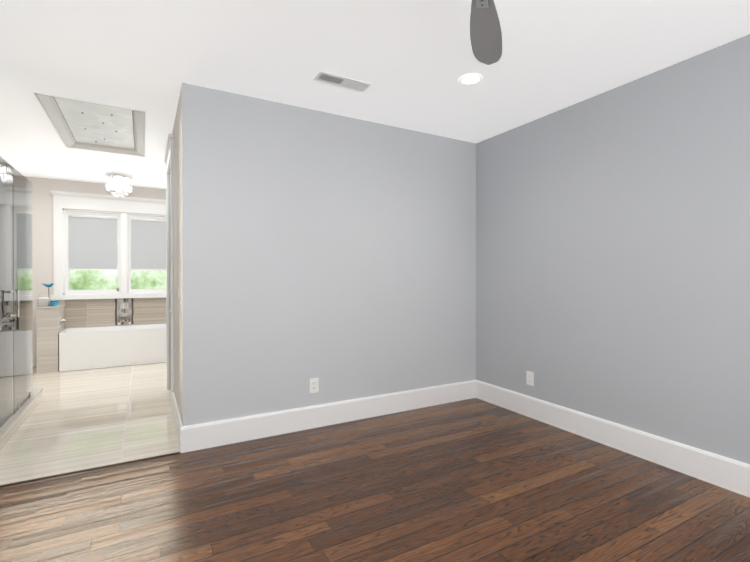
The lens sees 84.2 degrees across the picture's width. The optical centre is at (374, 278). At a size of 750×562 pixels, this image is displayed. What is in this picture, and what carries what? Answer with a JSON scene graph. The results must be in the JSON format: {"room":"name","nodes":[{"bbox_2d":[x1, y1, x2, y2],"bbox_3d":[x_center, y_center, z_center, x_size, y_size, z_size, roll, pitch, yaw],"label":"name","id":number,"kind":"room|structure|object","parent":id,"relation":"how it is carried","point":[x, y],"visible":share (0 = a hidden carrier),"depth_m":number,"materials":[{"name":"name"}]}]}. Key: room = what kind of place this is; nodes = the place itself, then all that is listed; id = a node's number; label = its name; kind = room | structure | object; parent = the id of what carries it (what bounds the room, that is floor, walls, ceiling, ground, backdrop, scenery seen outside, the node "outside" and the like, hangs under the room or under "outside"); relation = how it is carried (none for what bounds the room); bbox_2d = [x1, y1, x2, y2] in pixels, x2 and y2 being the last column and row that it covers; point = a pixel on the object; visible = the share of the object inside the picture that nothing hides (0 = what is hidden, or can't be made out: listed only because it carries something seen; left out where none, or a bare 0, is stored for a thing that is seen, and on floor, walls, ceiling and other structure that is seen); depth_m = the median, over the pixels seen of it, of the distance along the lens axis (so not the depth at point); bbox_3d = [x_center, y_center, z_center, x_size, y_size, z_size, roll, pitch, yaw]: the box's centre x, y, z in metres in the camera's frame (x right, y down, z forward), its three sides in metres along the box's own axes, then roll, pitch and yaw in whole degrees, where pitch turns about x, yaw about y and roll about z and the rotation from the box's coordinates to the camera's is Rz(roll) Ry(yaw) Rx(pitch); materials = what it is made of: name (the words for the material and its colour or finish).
{"room":"empty bedroom","nodes":[
{"label":"empty bedroom","id":0,"kind":"room"},
{"bbox_2d":[35,304,65,372],"bbox_3d":[-4.594,0.832,5.892,0.256,0.900,0.562,0,0,-29],"label":"wall","id":1,"kind":"structure","parent":0,"point":[50,326],"depth_m":5.67,"materials":[{"name":"tile"}]},
{"bbox_2d":[37,292,50,306],"bbox_3d":[-4.553,0.285,5.708,0.125,0.193,0.136,0,0,-29],"label":"basket","id":2,"kind":"object","parent":1,"relation":"on","point":[43,302],"visible":0.94,"depth_m":5.66,"materials":[{"name":"silver metal"}]},
{"bbox_2d":[43,283,53,297],"bbox_3d":[-4.664,0.225,5.921,0.148,0.312,0.060,0,0,-29],"label":"bird","id":3,"kind":"object","parent":1,"relation":"on","point":[48,285],"visible":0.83,"depth_m":5.92},
{"bbox_2d":[50,300,57,305],"bbox_3d":[-4.451,0.343,5.762,0.069,0.076,0.145,0,0,-22],"label":"jars","id":4,"kind":"object","parent":1,"relation":"on","point":[53,302],"visible":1,"depth_m":5.71,"materials":[{"name":"blue glass"}]},
{"bbox_2d":[0,362,179,484],"bbox_3d":[-2.370,1.310,5.084,5.730,0.050,4.385,0,0,-29],"label":"floor","id":5,"kind":"structure","parent":0,"point":[76,420],"depth_m":3.67,"materials":[{"name":"beige tile"}]},
{"bbox_2d":[0,388,42,449],"bbox_3d":[-3.189,1.229,3.668,0.131,0.124,1.656,0,0,-29],"label":"shower curb","id":6,"kind":"object","parent":5,"relation":"on","point":[13,423],"visible":0.56,"depth_m":3.60,"materials":[{"name":"tile"}]},
{"bbox_2d":[0,156,32,427],"bbox_3d":[-3.099,0.106,3.553,0.129,2.118,1.378,0,0,-29],"label":"glass","id":7,"kind":"object","parent":6,"relation":"on","point":[16,339],"visible":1,"depth_m":3.59,"materials":[{"name":"clear glass"}]},
{"bbox_2d":[59,324,165,371],"bbox_3d":[-3.651,1.013,6.387,1.868,0.532,0.582,0,0,-29],"label":"bathtub","id":8,"kind":"object","parent":5,"relation":"on","point":[97,347],"visible":0.62,"depth_m":6.00,"materials":[{"name":"white ceramic"}]},
{"bbox_2d":[24,176,165,366],"bbox_3d":[-2.521,-0.090,5.225,5.610,2.750,3.980,0,0,-29],"label":"wall","id":9,"kind":"structure","parent":0,"point":[42,236],"depth_m":6.08,"materials":[{"name":"paint"}]},
{"bbox_2d":[50,190,165,299],"bbox_3d":[-3.977,-0.487,6.580,1.840,1.598,0.192,0,0,-29],"label":"bathroom window","id":10,"kind":"structure","parent":9,"relation":"in","point":[84,238],"depth_m":6.45,"materials":[{"name":"white wood"}]},
{"bbox_2d":[65,297,165,328],"bbox_3d":[-3.803,0.795,6.647,1.886,0.966,0.014,0,0,-29],"label":"tile wainscot","id":11,"kind":"structure","parent":9,"relation":"attached to","point":[83,313],"depth_m":6.43,"materials":[{"name":"beige tile"}]},
{"bbox_2d":[115,298,133,324],"bbox_3d":[-3.920,0.521,6.482,0.260,0.412,0.158,0,0,-29],"label":"tub filler","id":12,"kind":"object","parent":11,"relation":"attached to","point":[124,310],"visible":1,"depth_m":6.54,"materials":[{"name":"metal"}]},
{"bbox_2d":[168,83,475,425],"bbox_3d":[-0.692,-0.088,4.723,2.885,2.750,2.160,0,0,-29],"label":"wall","id":13,"kind":"structure","parent":0,"point":[339,251],"depth_m":3.60,"materials":[{"name":"grey paint"}]},
{"bbox_2d":[164,134,173,411],"bbox_3d":[-2.180,-0.049,4.460,0.110,2.675,1.050,0,0,-29],"label":"door frame","id":14,"kind":"structure","parent":13,"relation":"attached to","point":[168,160],"depth_m":4.08,"materials":[{"name":"white wood"}]},
{"bbox_2d":[172,392,181,429],"bbox_3d":[-1.704,1.198,3.563,0.018,0.190,1.049,0,0,-29],"label":"baseboard","id":15,"kind":"structure","parent":13,"relation":"attached to","point":[175,412],"depth_m":3.60,"materials":[{"name":"white wood"}]},
{"bbox_2d":[309,378,318,392],"bbox_3d":[-0.527,0.927,3.595,0.084,0.128,0.009,0,0,-29],"label":"outlet","id":16,"kind":"object","parent":13,"relation":"attached to","point":[313,385],"visible":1,"depth_m":3.59,"materials":[{"name":"white plastic"}]},
{"bbox_2d":[176,380,475,452],"bbox_3d":[-0.190,1.196,3.778,2.873,0.190,0.018,0,0,-29],"label":"baseboard","id":17,"kind":"structure","parent":13,"relation":"attached to","point":[235,430],"depth_m":3.57,"materials":[{"name":"white wood"}]},
{"bbox_2d":[0,398,749,561],"bbox_3d":[0.409,1.327,1.539,4.330,0.050,4.515,0,0,-29],"label":"floor","id":18,"kind":"structure","parent":0,"point":[473,480],"depth_m":2.39,"materials":[{"name":"brown wood"}]},
{"bbox_2d":[0,452,179,486],"bbox_3d":[-1.953,1.294,2.802,1.195,0.005,0.018,0,0,-29],"label":"threshold strip","id":19,"kind":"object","parent":18,"relation":"on","point":[87,469],"depth_m":2.80,"materials":[{"name":"brown wood"}]},
{"bbox_2d":[0,0,749,188],"bbox_3d":[-1.270,-1.505,3.099,5.730,0.100,8.900,0,0,-29],"label":"ceiling","id":20,"kind":"structure","parent":0,"point":[412,62],"depth_m":2.73,"materials":[{"name":"white paint"}]},
{"bbox_2d":[34,93,145,156],"bbox_3d":[-2.727,-1.490,4.130,0.770,0.060,1.580,0,0,-29],"label":"tray ceiling","id":21,"kind":"structure","parent":20,"relation":"attached to","point":[79,124],"depth_m":4.07,"materials":[{"name":"white paint"}]},
{"bbox_2d":[105,173,132,197],"bbox_3d":[-3.664,-1.315,5.944,0.340,0.306,0.340,0,0,-29],"label":"chandelier","id":22,"kind":"object","parent":20,"relation":"hanging from","point":[119,184],"visible":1,"depth_m":5.86,"materials":[{"name":"white glass"}]},
{"bbox_2d":[313,71,370,91],"bbox_3d":[-0.239,-1.448,3.062,0.405,0.014,0.140,0,0,-29],"label":"ceiling vent","id":23,"kind":"object","parent":20,"relation":"in","point":[338,80],"visible":1,"depth_m":3.05,"materials":[{"name":"white metal"}]},
{"bbox_2d":[458,73,482,85],"bbox_3d":[0.698,-1.450,3.030,0.176,0.010,0.176,0,0,-29],"label":"recessed light","id":24,"kind":"object","parent":20,"relation":"in","point":[471,79],"visible":1,"depth_m":3.03,"materials":[{"name":"white plastic"}]},
{"bbox_2d":[470,0,501,64],"bbox_3d":[0.390,-1.288,1.461,1.297,0.320,1.302,0,0,-29],"label":"ceiling fan","id":25,"kind":"object","parent":20,"relation":"hanging from","point":[485,35],"visible":1,"depth_m":2.02,"materials":[{"name":"silver metal"}]},
{"bbox_2d":[476,34,749,463],"bbox_3d":[1.179,-0.087,4.473,0.120,2.750,8.900,0,0,-29],"label":"wall","id":26,"kind":"structure","parent":0,"point":[590,256],"depth_m":3.06,"materials":[{"name":"grey paint"}]},
{"bbox_2d":[526,371,533,385],"bbox_3d":[1.444,0.931,3.869,0.009,0.128,0.084,0,0,-29],"label":"outlet","id":27,"kind":"object","parent":26,"relation":"attached to","point":[529,378],"visible":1,"depth_m":3.86,"materials":[{"name":"white plastic"}]},
{"bbox_2d":[476,380,749,497],"bbox_3d":[2.158,1.202,2.583,0.018,0.190,4.395,0,0,-29],"label":"baseboard","id":28,"kind":"structure","parent":26,"relation":"attached to","point":[733,475],"depth_m":3.05,"materials":[{"name":"white wood"}]},
{"label":"outside","id":29,"kind":"structure","parent":0,"visible":0},
{"bbox_2d":[69,236,165,289],"bbox_3d":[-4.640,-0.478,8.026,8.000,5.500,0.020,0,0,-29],"label":"trees","id":30,"kind":"object","parent":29,"point":[107,276],"depth_m":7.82,"materials":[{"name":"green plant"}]}
]}

